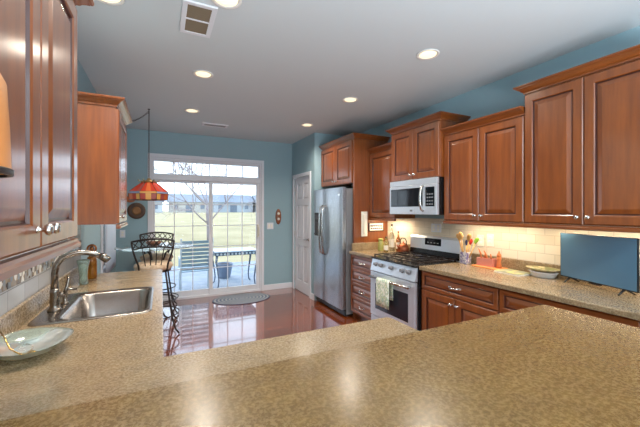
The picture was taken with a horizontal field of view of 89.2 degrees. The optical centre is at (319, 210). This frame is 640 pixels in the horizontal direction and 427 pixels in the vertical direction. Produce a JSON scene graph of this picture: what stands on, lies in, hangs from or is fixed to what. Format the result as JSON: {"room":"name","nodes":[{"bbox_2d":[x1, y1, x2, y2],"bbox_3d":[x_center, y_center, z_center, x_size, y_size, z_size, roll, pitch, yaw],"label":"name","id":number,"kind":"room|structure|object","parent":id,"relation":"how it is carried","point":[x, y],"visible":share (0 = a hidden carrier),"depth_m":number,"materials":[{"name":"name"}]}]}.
{"room":"kitchen","nodes":[
{"label":"kitchen","id":0,"kind":"room"},
{"bbox_2d":[77,58,115,272],"bbox_3d":[-1.216,0.104,0.905,0.150,2.710,9.094,0,0,-26],"label":"wall","id":1,"kind":"structure","parent":0,"point":[90,234],"depth_m":3.03,"materials":[{"name":"blue paint"}]},
{"bbox_2d":[0,266,78,335],"bbox_3d":[-1.450,0.495,1.606,0.020,0.100,2.552,0,0,-26],"label":"backsplash","id":2,"kind":"structure","parent":1,"relation":"attached to","point":[19,315],"depth_m":1.61,"materials":[{"name":"laminate"}]},
{"bbox_2d":[0,225,80,315],"bbox_3d":[-1.467,0.322,1.604,0.011,0.446,2.550,0,0,-26],"label":"backsplash","id":3,"kind":"structure","parent":1,"relation":"attached to","point":[16,289],"depth_m":1.68,"materials":[{"name":"tile"}]},
{"bbox_2d":[0,0,93,281],"bbox_3d":[-0.856,-0.340,0.776,0.380,0.957,0.950,0,0,-26],"label":"upper cabinet","id":4,"kind":"object","parent":1,"relation":"attached to","point":[38,38],"visible":1,"depth_m":0.83,"materials":[{"name":"brown wood"}]},
{"bbox_2d":[77,91,132,228],"bbox_3d":[-1.746,-0.340,2.597,0.380,0.957,0.724,0,0,-26],"label":"upper cabinet","id":5,"kind":"object","parent":1,"relation":"attached to","point":[102,120],"visible":0.88,"depth_m":2.35,"materials":[{"name":"brown wood"}]},
{"bbox_2d":[100,224,113,272],"bbox_3d":[-2.720,0.059,4.125,0.063,1.500,1.020,0,0,-26],"label":"window","id":6,"kind":"structure","parent":1,"relation":"in","point":[102,227],"depth_m":3.69,"materials":[{"name":"white paint"}]},
{"bbox_2d":[105,224,115,272],"bbox_3d":[-2.670,0.037,4.116,0.053,1.444,0.901,0,0,-26],"label":"sheer curtain","id":7,"kind":"object","parent":6,"relation":"hanging from","point":[110,229],"visible":0.38,"depth_m":4.02,"materials":[{"name":"fabric"}]},
{"bbox_2d":[116,128,291,284],"bbox_3d":[-1.902,0.104,5.547,2.990,2.710,0.150,0,0,-26],"label":"wall","id":8,"kind":"structure","parent":0,"point":[277,157],"depth_m":5.72,"materials":[{"name":"blue paint"}]},
{"bbox_2d":[120,230,124,237],"bbox_3d":[-2.995,0.359,4.925,0.070,0.115,0.008,0,0,-26],"label":"outlet","id":9,"kind":"object","parent":8,"relation":"attached to","point":[122,232],"visible":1,"depth_m":4.92,"materials":[{"name":"white paint"}]},
{"bbox_2d":[127,203,145,218],"bbox_3d":[-2.826,0.009,4.999,0.250,0.250,0.024,0,0,-26],"label":"round plaque","id":10,"kind":"object","parent":8,"relation":"attached to","point":[135,210],"visible":1,"depth_m":4.99,"materials":[{"name":"brown metal"}]},
{"bbox_2d":[148,153,263,300],"bbox_3d":[-1.869,0.283,5.508,1.862,2.352,0.189,0,0,-26],"label":"door","id":11,"kind":"structure","parent":8,"relation":"in","point":[172,178],"depth_m":5.52,"materials":[{"name":"white paint"}]},
{"bbox_2d":[267,223,272,228],"bbox_3d":[-0.910,0.289,5.942,0.120,0.118,0.011,0,0,-26],"label":"light switch","id":12,"kind":"object","parent":8,"relation":"attached to","point":[269,225],"visible":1,"depth_m":5.94,"materials":[{"name":"white paint"}]},
{"bbox_2d":[264,282,291,290],"bbox_3d":[-0.771,1.409,6.008,0.551,0.100,0.014,0,0,-26],"label":"baseboard","id":13,"kind":"structure","parent":8,"relation":"attached to","point":[289,284],"depth_m":6.00,"materials":[{"name":"white paint"}]},
{"bbox_2d":[275,209,280,223],"bbox_3d":[-0.767,0.119,6.003,0.110,0.286,0.027,0,0,-26],"label":"wall plaque","id":14,"kind":"object","parent":8,"relation":"attached to","point":[278,212],"visible":1,"depth_m":6.00,"materials":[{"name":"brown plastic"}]},
{"bbox_2d":[163,288,361,356],"bbox_3d":[0.439,1.509,1.713,3.832,0.100,9.094,0,0,-26],"label":"floor","id":15,"kind":"structure","parent":0,"point":[202,324],"depth_m":4.29,"materials":[{"name":"brown wood"}]},
{"bbox_2d":[114,243,192,317],"bbox_3d":[-2.191,0.969,4.327,0.940,0.980,0.940,0,0,-26],"label":"glass table","id":16,"kind":"object","parent":15,"relation":"on","point":[177,245],"visible":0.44,"depth_m":4.28,"materials":[{"name":"white"}]},
{"bbox_2d":[146,241,160,245],"bbox_3d":[-2.214,0.449,4.327,0.200,0.060,0.200,0,0,-26],"label":"fruit bowl","id":17,"kind":"object","parent":16,"relation":"on","point":[152,242],"visible":0.66,"depth_m":4.27,"materials":[{"name":"brown"}]},
{"bbox_2d":[130,238,179,333],"bbox_3d":[-2.029,0.890,3.961,0.586,1.135,0.614,0,0,-26],"label":"bar stool","id":18,"kind":"object","parent":15,"relation":"on","point":[165,265],"visible":0.77,"depth_m":3.82,"materials":[{"name":"grey metal"}]},
{"bbox_2d":[139,232,178,313],"bbox_3d":[-2.345,0.890,4.664,0.586,1.135,0.614,0,0,-26],"label":"bar stool","id":19,"kind":"object","parent":15,"relation":"on","point":[159,255],"visible":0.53,"depth_m":4.61,"materials":[{"name":"grey metal"}]},
{"bbox_2d":[212,293,269,304],"bbox_3d":[-1.283,1.452,5.338,0.936,0.011,0.655,0,0,-26],"label":"oval rug","id":20,"kind":"object","parent":15,"relation":"on","point":[242,298],"visible":1,"depth_m":5.32,"materials":[{"name":"grey fabric"}]},
{"bbox_2d":[314,187,352,315],"bbox_3d":[0.372,0.572,4.937,0.774,1.775,0.911,0,0,-26],"label":"refrigerator","id":21,"kind":"object","parent":15,"relation":"on","point":[333,207],"visible":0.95,"depth_m":4.57,"materials":[{"name":"grey metal"}]},
{"bbox_2d":[351,254,372,320],"bbox_3d":[0.794,1.021,4.251,0.662,0.876,0.545,0,0,-26],"label":"base cabinet","id":22,"kind":"object","parent":15,"relation":"on","point":[360,266],"visible":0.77,"depth_m":4.14,"materials":[{"name":"brown wood"}]},
{"bbox_2d":[349,249,395,258],"bbox_3d":[0.796,0.564,4.250,0.645,0.038,0.548,0,0,-26],"label":"countertop","id":23,"kind":"structure","parent":22,"relation":"on","point":[364,253],"depth_m":4.18,"materials":[{"name":"stone"}]},
{"bbox_2d":[378,238,383,250],"bbox_3d":[0.814,0.461,4.348,0.080,0.168,0.080,0,0,-26],"label":"jar","id":24,"kind":"object","parent":23,"relation":"on","point":[380,242],"visible":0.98,"depth_m":4.32,"materials":[{"name":"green glass"}]},
{"bbox_2d":[384,237,387,251],"bbox_3d":[0.858,0.445,4.214,0.061,0.201,0.060,0,0,-26],"label":"bottle","id":25,"kind":"object","parent":23,"relation":"on","point":[385,242],"visible":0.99,"depth_m":4.19,"materials":[{"name":"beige glass"}]},
{"bbox_2d":[389,224,394,250],"bbox_3d":[0.957,0.364,4.329,0.073,0.362,0.072,0,0,-26],"label":"bottle","id":26,"kind":"object","parent":23,"relation":"on","point":[391,235],"visible":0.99,"depth_m":4.30,"materials":[{"name":"beige"}]},
{"bbox_2d":[396,231,399,251],"bbox_3d":[1.030,0.409,4.270,0.061,0.271,0.060,0,0,-26],"label":"bottle","id":27,"kind":"object","parent":23,"relation":"on","point":[398,237],"visible":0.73,"depth_m":4.25,"materials":[{"name":"orange glass"}]},
{"bbox_2d":[396,238,408,252],"bbox_3d":[1.065,0.450,4.159,0.143,0.191,0.162,0,0,26],"label":"kettle","id":28,"kind":"object","parent":23,"relation":"on","point":[402,247],"visible":0.94,"depth_m":4.12,"materials":[{"name":"orange metal"}]},
{"bbox_2d":[353,139,387,317],"bbox_3d":[0.709,0.244,4.536,0.566,2.429,0.036,0,0,-26],"label":"end panel","id":29,"kind":"object","parent":15,"relation":"on","point":[360,146],"visible":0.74,"depth_m":4.45,"materials":[{"name":"brown wood"}]},
{"bbox_2d":[361,212,366,235],"bbox_3d":[0.613,0.189,4.441,0.096,0.340,0.050,0,0,-26],"label":"wall phone","id":30,"kind":"object","parent":29,"relation":"attached to","point":[363,214],"visible":1,"depth_m":4.42,"materials":[{"name":"beige plastic"}]},
{"bbox_2d":[368,222,383,230],"bbox_3d":[0.787,0.234,4.541,0.250,0.120,0.022,0,0,-26],"label":"plaque","id":31,"kind":"object","parent":29,"relation":"attached to","point":[379,226],"visible":1,"depth_m":4.54,"materials":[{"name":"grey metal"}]},
{"bbox_2d":[368,234,462,330],"bbox_3d":[1.031,0.881,3.631,0.725,1.155,0.756,0,0,-26],"label":"range","id":32,"kind":"object","parent":15,"relation":"on","point":[401,268],"visible":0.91,"depth_m":3.47,"materials":[{"name":"silver metal"}]},
{"bbox_2d":[376,277,392,309],"bbox_3d":[0.696,0.897,3.526,0.067,0.304,0.221,0,0,-26],"label":"dish towel","id":33,"kind":"object","parent":32,"relation":"hanging from","point":[384,290],"visible":0.98,"depth_m":3.50,"materials":[{"name":"fabric"}]},
{"bbox_2d":[371,254,456,267],"bbox_3d":[1.033,0.555,3.632,0.600,0.021,0.756,0,0,-26],"label":"cooktop","id":34,"kind":"object","parent":32,"relation":"in","point":[385,259],"depth_m":3.50,"materials":[{"name":"black metal"}]},
{"bbox_2d":[422,271,498,329],"bbox_3d":[1.432,1.021,2.945,0.662,0.876,0.812,0,0,-26],"label":"base cabinet","id":35,"kind":"object","parent":15,"relation":"on","point":[446,300],"visible":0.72,"depth_m":2.83,"materials":[{"name":"brown wood"}]},
{"bbox_2d":[499,288,639,327],"bbox_3d":[1.788,1.021,2.216,0.662,0.876,0.810,0,0,-26],"label":"base cabinet","id":36,"kind":"object","parent":15,"relation":"on","point":[509,301],"visible":0.02,"depth_m":2.19,"materials":[{"name":"brown wood"}]},
{"bbox_2d":[419,262,639,320],"bbox_3d":[1.721,0.564,2.356,0.645,0.038,2.124,0,0,-26],"label":"countertop","id":37,"kind":"structure","parent":36,"relation":"on","point":[605,299],"depth_m":2.26,"materials":[{"name":"stone"}]},
{"bbox_2d":[460,251,470,263],"bbox_3d":[1.487,0.486,3.314,0.078,0.118,0.078,0,0,-26],"label":"utensil crock","id":38,"kind":"object","parent":37,"relation":"on","point":[464,257],"visible":0.94,"depth_m":3.28,"materials":[{"name":"ceramic"}]},
{"bbox_2d":[458,232,463,251],"bbox_3d":[1.454,0.375,3.335,0.022,0.301,0.073,0,0,-45],"label":"wooden spatula","id":39,"kind":"object","parent":38,"relation":"in","point":[460,234],"visible":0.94,"depth_m":3.33,"materials":[{"name":"brown wood"}]},
{"bbox_2d":[466,234,471,252],"bbox_3d":[1.484,0.381,3.259,0.019,0.291,0.097,0,0,-9],"label":"wooden spoon","id":40,"kind":"object","parent":38,"relation":"in","point":[469,236],"visible":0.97,"depth_m":3.25,"materials":[{"name":"brown wood"}]},
{"bbox_2d":[469,237,478,257],"bbox_3d":[1.533,0.399,3.252,0.012,0.257,0.133,0,0,-32],"label":"spoon","id":41,"kind":"object","parent":38,"relation":"in","point":[476,240],"visible":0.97,"depth_m":3.23,"materials":[{"name":"green plastic"}]},
{"bbox_2d":[472,264,508,269],"bbox_3d":[1.607,0.539,3.078,0.150,0.012,0.280,0,0,-26],"label":"wooden tray","id":42,"kind":"object","parent":37,"relation":"on","point":[475,265],"visible":0.53,"depth_m":3.02,"materials":[{"name":"orange wood"}]},
{"bbox_2d":[477,257,496,267],"bbox_3d":[1.599,0.495,3.107,0.080,0.075,0.170,0,0,-26],"label":"napkin holder","id":43,"kind":"object","parent":42,"relation":"on","point":[482,261],"visible":0.77,"depth_m":3.07,"materials":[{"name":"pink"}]},
{"bbox_2d":[496,251,501,268],"bbox_3d":[1.647,0.456,2.986,0.044,0.155,0.044,0,0,-26],"label":"pepper mill","id":44,"kind":"object","parent":42,"relation":"on","point":[498,265],"visible":1,"depth_m":2.97,"materials":[{"name":"orange wood"}]},
{"bbox_2d":[494,269,530,275],"bbox_3d":[1.672,0.537,2.809,0.184,0.014,0.234,0,0,-20],"label":"booklet","id":45,"kind":"object","parent":37,"relation":"on","point":[505,271],"visible":0.86,"depth_m":2.77,"materials":[{"name":"yellow paper"}]},
{"bbox_2d":[528,269,558,278],"bbox_3d":[1.818,0.521,2.646,0.152,0.046,0.224,0,0,-26],"label":"casserole dish","id":46,"kind":"object","parent":37,"relation":"on","point":[546,275],"visible":0.81,"depth_m":2.60,"materials":[{"name":"white ceramic"}]},
{"bbox_2d":[526,266,559,272],"bbox_3d":[1.813,0.484,2.644,0.174,0.026,0.256,0,0,-26],"label":"platter","id":47,"kind":"object","parent":46,"relation":"on","point":[535,268],"visible":0.98,"depth_m":2.65,"materials":[{"name":"ceramic"}]},
{"bbox_2d":[560,232,639,295],"bbox_3d":[1.918,0.358,2.256,0.130,0.370,0.544,0,0,-8],"label":"television","id":48,"kind":"object","parent":37,"relation":"on","point":[599,260],"visible":1,"depth_m":2.20,"materials":[{"name":"black plastic"}]},
{"bbox_3d":[0.067,1.021,1.231,0.860,0.876,0.548,0,0,-26],"label":"base cabinet","id":49,"kind":"object","parent":15,"relation":"on","visible":0},
{"bbox_2d":[0,269,417,420],"bbox_3d":[-0.715,0.564,1.966,1.658,0.038,2.559,0,0,-26],"label":"countertop","id":50,"kind":"structure","parent":49,"relation":"on","point":[102,358],"depth_m":1.21,"materials":[{"name":"stone"}]},
{"bbox_2d":[0,327,73,361],"bbox_3d":[-1.109,0.516,1.234,0.277,0.055,0.297,0,0,-26],"label":"glass dish","id":51,"kind":"object","parent":50,"relation":"on","point":[43,340],"visible":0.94,"depth_m":1.30,"materials":[{"name":"white"}]},
{"bbox_2d":[0,331,36,354],"bbox_3d":[-1.133,0.497,1.211,0.155,0.077,0.060,0,0,2],"label":"glass ornament","id":52,"kind":"object","parent":51,"relation":"in","point":[25,348],"visible":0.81,"depth_m":1.20,"materials":[{"name":"white"}]},
{"bbox_2d":[47,250,110,311],"bbox_3d":[-1.339,0.380,1.816,0.289,0.318,0.064,0,0,-41],"label":"faucet","id":53,"kind":"object","parent":50,"relation":"on","point":[55,293],"visible":1,"depth_m":1.75,"materials":[{"name":"silver metal"}]},
{"bbox_2d":[76,259,89,284],"bbox_3d":[-1.736,0.455,2.380,0.084,0.180,0.084,0,0,-26],"label":"glass vase","id":54,"kind":"object","parent":50,"relation":"on","point":[83,264],"visible":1,"depth_m":2.36,"materials":[{"name":"green glass"}]},
{"bbox_2d":[27,287,153,326],"bbox_3d":[-1.276,0.633,1.908,0.525,0.191,0.650,0,0,-26],"label":"sink","id":55,"kind":"object","parent":50,"relation":"in","point":[83,306],"visible":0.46,"depth_m":2.10,"materials":[{"name":"silver metal"}]},
{"bbox_2d":[61,288,76,304],"bbox_3d":[-1.456,0.494,1.882,0.076,0.090,0.039,0,0,-26],"label":"soap pump","id":56,"kind":"object","parent":55,"relation":"on","point":[65,299],"visible":0.66,"depth_m":1.87,"materials":[{"name":"silver metal"}]},
{"bbox_2d":[86,244,96,278],"bbox_3d":[-1.823,0.408,2.593,0.073,0.274,0.073,0,0,-26],"label":"decanter","id":57,"kind":"object","parent":50,"relation":"on","point":[92,269],"visible":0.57,"depth_m":2.57,"materials":[{"name":"orange glass"}]},
{"bbox_2d":[292,133,350,300],"bbox_3d":[-0.029,0.104,5.906,0.692,2.710,1.149,0,0,-26],"label":"wall","id":58,"kind":"structure","parent":0,"point":[306,152],"depth_m":5.34,"materials":[{"name":"blue paint"}]},
{"bbox_2d":[292,171,310,298],"bbox_3d":[-0.321,0.406,5.719,0.101,2.105,0.816,0,0,-26],"label":"door","id":59,"kind":"structure","parent":58,"relation":"in","point":[302,189],"depth_m":5.72,"materials":[{"name":"white paint"}]},
{"bbox_2d":[75,0,639,143],"bbox_3d":[0.439,-1.301,1.713,3.832,0.100,9.094,0,0,-26],"label":"ceiling","id":60,"kind":"structure","parent":0,"point":[277,67],"depth_m":2.58,"materials":[{"name":"white paint"}]},
{"bbox_2d":[0,73,13,177],"bbox_3d":[-0.401,-0.644,0.309,0.160,1.213,0.160,0,0,-26],"label":"pendant","id":61,"kind":"object","parent":60,"relation":"hanging from","point":[6,171],"visible":1,"depth_m":0.34,"materials":[{"name":"amber glass"},{"name":"dark metal"}]},
{"bbox_2d":[98,0,124,5],"bbox_3d":[-1.239,-1.247,1.888,0.180,0.008,0.180,0,0,-26],"label":"recessed light","id":62,"kind":"object","parent":60,"relation":"in","point":[109,2],"visible":1,"depth_m":1.95,"materials":[{"name":"white"}]},
{"bbox_2d":[128,109,167,200],"bbox_3d":[-2.236,-0.688,3.961,0.700,1.127,0.437,0,0,-26],"label":"pendant lamp","id":63,"kind":"object","parent":60,"relation":"hanging from","point":[147,190],"visible":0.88,"depth_m":3.90,"materials":[{"name":"red glass"}]},
{"bbox_2d":[184,108,199,112],"bbox_3d":[-1.608,-1.247,4.078,0.180,0.008,0.180,0,0,-26],"label":"recessed light","id":64,"kind":"object","parent":60,"relation":"in","point":[189,110],"visible":1,"depth_m":4.06,"materials":[{"name":"white"}]},
{"bbox_2d":[180,0,217,37],"bbox_3d":[-0.803,-1.245,2.129,0.200,0.012,0.380,0,0,-26],"label":"ceiling vent","id":65,"kind":"object","parent":60,"relation":"in","point":[197,18],"visible":1,"depth_m":2.10,"materials":[{"name":"white paint"}]},
{"bbox_2d":[193,70,212,78],"bbox_3d":[-1.073,-1.247,2.982,0.180,0.008,0.180,0,0,-26],"label":"recessed light","id":66,"kind":"object","parent":60,"relation":"in","point":[204,74],"visible":1,"depth_m":2.98,"materials":[{"name":"white glass"}]},
{"bbox_2d":[201,122,228,127],"bbox_3d":[-1.542,-1.245,4.767,0.360,0.012,0.160,0,0,-26],"label":"ceiling vent","id":67,"kind":"object","parent":60,"relation":"in","point":[203,123],"visible":1,"depth_m":4.76,"materials":[{"name":"white metal"}]},
{"bbox_2d":[212,0,241,8],"bbox_3d":[-0.555,-1.247,1.922,0.180,0.008,0.180,0,0,-26],"label":"recessed light","id":68,"kind":"object","parent":60,"relation":"in","point":[227,4],"visible":1,"depth_m":1.96,"materials":[{"name":"white glass"}]},
{"bbox_2d":[301,123,312,126],"bbox_3d":[-0.188,-1.247,4.760,0.180,0.008,0.180,0,0,-26],"label":"recessed light","id":69,"kind":"object","parent":60,"relation":"in","point":[304,124],"visible":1,"depth_m":4.77,"materials":[{"name":"white glass"}]},
{"bbox_2d":[342,97,357,102],"bbox_3d":[0.343,-1.247,3.673,0.180,0.008,0.180,0,0,-26],"label":"recessed light","id":70,"kind":"object","parent":60,"relation":"in","point":[347,99],"visible":1,"depth_m":3.66,"materials":[{"name":"white"}]},
{"bbox_2d":[416,49,439,59],"bbox_3d":[0.865,-1.247,2.604,0.180,0.008,0.180,0,0,-26],"label":"recessed light","id":71,"kind":"object","parent":60,"relation":"in","point":[427,54],"visible":1,"depth_m":2.59,"materials":[{"name":"white"}]},
{"bbox_2d":[351,26,639,218],"bbox_3d":[2.093,0.104,2.521,0.150,2.710,9.094,0,0,-26],"label":"wall","id":72,"kind":"structure","parent":0,"point":[499,95],"depth_m":3.04,"materials":[{"name":"blue paint"}]},
{"bbox_2d":[319,132,389,187],"bbox_3d":[0.484,-0.702,4.921,0.612,0.663,1.051,0,0,-26],"label":"upper cabinet","id":73,"kind":"object","parent":72,"relation":"attached to","point":[336,155],"visible":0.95,"depth_m":4.73,"materials":[{"name":"brown wood"}]},
{"bbox_2d":[352,241,409,250],"bbox_3d":[0.815,0.495,4.260,0.603,0.100,0.548,0,0,-26],"label":"backsplash","id":74,"kind":"structure","parent":72,"relation":"attached to","point":[367,245],"depth_m":4.45,"materials":[{"name":"laminate"}]},
{"bbox_2d":[367,142,414,220],"bbox_3d":[0.929,-0.350,4.313,0.367,0.977,0.553,0,0,-26],"label":"upper cabinet","id":75,"kind":"object","parent":72,"relation":"attached to","point":[380,156],"visible":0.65,"depth_m":4.26,"materials":[{"name":"brown wood"}]},
{"bbox_2d":[385,111,470,181],"bbox_3d":[1.192,-0.662,3.707,0.427,0.643,0.889,0,0,-26],"label":"upper cabinet","id":76,"kind":"object","parent":72,"relation":"attached to","point":[417,146],"visible":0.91,"depth_m":3.52,"materials":[{"name":"brown wood"}]},
{"bbox_2d":[390,177,443,214],"bbox_3d":[1.169,-0.144,3.697,0.464,0.388,0.754,0,0,-26],"label":"microwave","id":77,"kind":"object","parent":76,"relation":"attached to","point":[425,196],"visible":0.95,"depth_m":3.52,"materials":[{"name":"silver metal"}]},
{"bbox_2d":[431,223,440,232],"bbox_3d":[1.364,0.209,3.816,0.008,0.100,0.150,0,0,-26],"label":"outlet","id":78,"kind":"object","parent":72,"relation":"attached to","point":[434,227],"visible":1,"depth_m":3.81,"materials":[{"name":"white paint"}]},
{"bbox_2d":[477,235,483,246],"bbox_3d":[1.623,0.309,3.285,0.008,0.115,0.070,0,0,-26],"label":"outlet","id":79,"kind":"object","parent":72,"relation":"attached to","point":[480,242],"visible":0.91,"depth_m":3.28,"materials":[{"name":"beige plastic"}]},
{"bbox_2d":[440,106,524,227],"bbox_3d":[1.566,-0.343,3.009,0.367,0.962,0.816,0,0,-26],"label":"upper cabinet","id":80,"kind":"object","parent":72,"relation":"attached to","point":[484,157],"visible":0.89,"depth_m":2.87,"materials":[{"name":"brown wood"}]},
{"bbox_2d":[487,234,493,246],"bbox_3d":[1.671,0.294,3.187,0.008,0.120,0.076,0,0,-26],"label":"outlet","id":81,"kind":"object","parent":72,"relation":"attached to","point":[490,237],"visible":1,"depth_m":3.18,"materials":[{"name":"beige plastic"}]},
{"bbox_2d":[388,218,639,264],"bbox_3d":[1.725,0.322,3.094,0.008,0.446,3.445,0,0,-26],"label":"backsplash","id":82,"kind":"structure","parent":72,"relation":"attached to","point":[542,245],"depth_m":3.04,"materials":[{"name":"beige tile"}]},
{"bbox_2d":[471,253,585,281],"bbox_3d":[2.001,0.495,2.493,0.021,0.100,2.124,0,0,-26],"label":"backsplash","id":83,"kind":"structure","parent":72,"relation":"attached to","point":[516,264],"depth_m":2.92,"materials":[{"name":"laminate"}]},
{"bbox_2d":[513,44,639,232],"bbox_3d":[1.923,-0.423,2.277,0.367,1.122,0.934,0,0,-26],"label":"upper cabinet","id":84,"kind":"object","parent":72,"relation":"attached to","point":[582,122],"visible":1,"depth_m":2.20,"materials":[{"name":"brown wood"}]},
{"bbox_3d":[0.021,0.944,0.823,2.000,1.029,0.140,0,0,-26],"label":"wall","id":85,"kind":"structure","parent":0,"visible":0},
{"bbox_2d":[0,305,639,426],"bbox_3d":[0.149,0.411,0.636,2.043,0.038,0.612,0,0,-26],"label":"countertop","id":86,"kind":"structure","parent":85,"relation":"on","point":[541,365],"depth_m":0.71,"materials":[{"name":"beige stone"}]},
{"label":"outside","id":87,"kind":"structure","parent":0,"visible":0},
{"bbox_2d":[155,211,255,266],"bbox_3d":[-6.167,1.599,58.198,480.000,2.080,410.000,0,0,-26],"label":"ground","id":88,"kind":"structure","parent":87,"point":[184,219],"depth_m":23.71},
{"bbox_2d":[155,201,162,212],"bbox_3d":[-45.768,-1.861,80.033,13.300,4.900,8.800,0,0,-26],"label":"house","id":89,"kind":"structure","parent":88,"relation":"on","point":[158,208],"depth_m":78.80,"materials":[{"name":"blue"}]},
{"bbox_2d":[167,194,208,211],"bbox_3d":[-35.413,-1.861,87.316,10.300,4.900,8.800,0,0,-26],"label":"house","id":90,"kind":"structure","parent":88,"relation":"on","point":[198,208],"depth_m":84.39,"materials":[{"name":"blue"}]},
{"bbox_2d":[154,161,256,239],"bbox_3d":[-6.227,-1.648,16.721,7.068,6.578,7.398,0,0,18],"label":"bare tree","id":91,"kind":"object","parent":88,"relation":"on","point":[205,201],"visible":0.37,"depth_m":16.17,"materials":[{"name":"grey plant"}]},
{"bbox_2d":[162,261,255,291],"bbox_3d":[-2.683,1.579,7.317,6.800,0.120,3.696,0,0,-26],"label":"patio","id":92,"kind":"structure","parent":88,"relation":"on","point":[199,277],"depth_m":7.22,"materials":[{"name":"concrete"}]},
{"bbox_2d":[178,238,213,290],"bbox_3d":[-2.314,1.008,6.037,0.556,1.025,0.707,0,0,-26],"label":"patio chair","id":93,"kind":"object","parent":92,"relation":"on","point":[180,258],"visible":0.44,"depth_m":5.83,"materials":[{"name":"blue"}]},
{"bbox_2d":[218,262,232,278],"bbox_3d":[-2.150,1.354,7.296,0.370,0.330,0.370,0,0,-26],"label":"planter","id":94,"kind":"object","parent":92,"relation":"on","point":[222,270],"visible":0.78,"depth_m":7.17,"materials":[{"name":"blue"}]},
{"bbox_2d":[213,247,255,287],"bbox_3d":[-1.753,1.161,6.654,0.844,0.714,0.608,0,0,-26],"label":"patio table","id":95,"kind":"object","parent":92,"relation":"on","point":[246,250],"visible":0.83,"depth_m":6.47,"materials":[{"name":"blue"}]},
{"bbox_2d":[213,194,254,211],"bbox_3d":[-25.091,-1.861,91.245,11.300,4.900,8.800,0,0,-26],"label":"house","id":96,"kind":"structure","parent":88,"relation":"on","point":[217,199],"depth_m":88.23,"materials":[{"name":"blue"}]},
{"bbox_2d":[252,195,255,211],"bbox_3d":[-14.318,-1.861,95.394,11.300,4.900,8.800,0,0,-26],"label":"house","id":97,"kind":"structure","parent":88,"relation":"on","point":[253,196],"depth_m":92.19,"materials":[{"name":"grey"}]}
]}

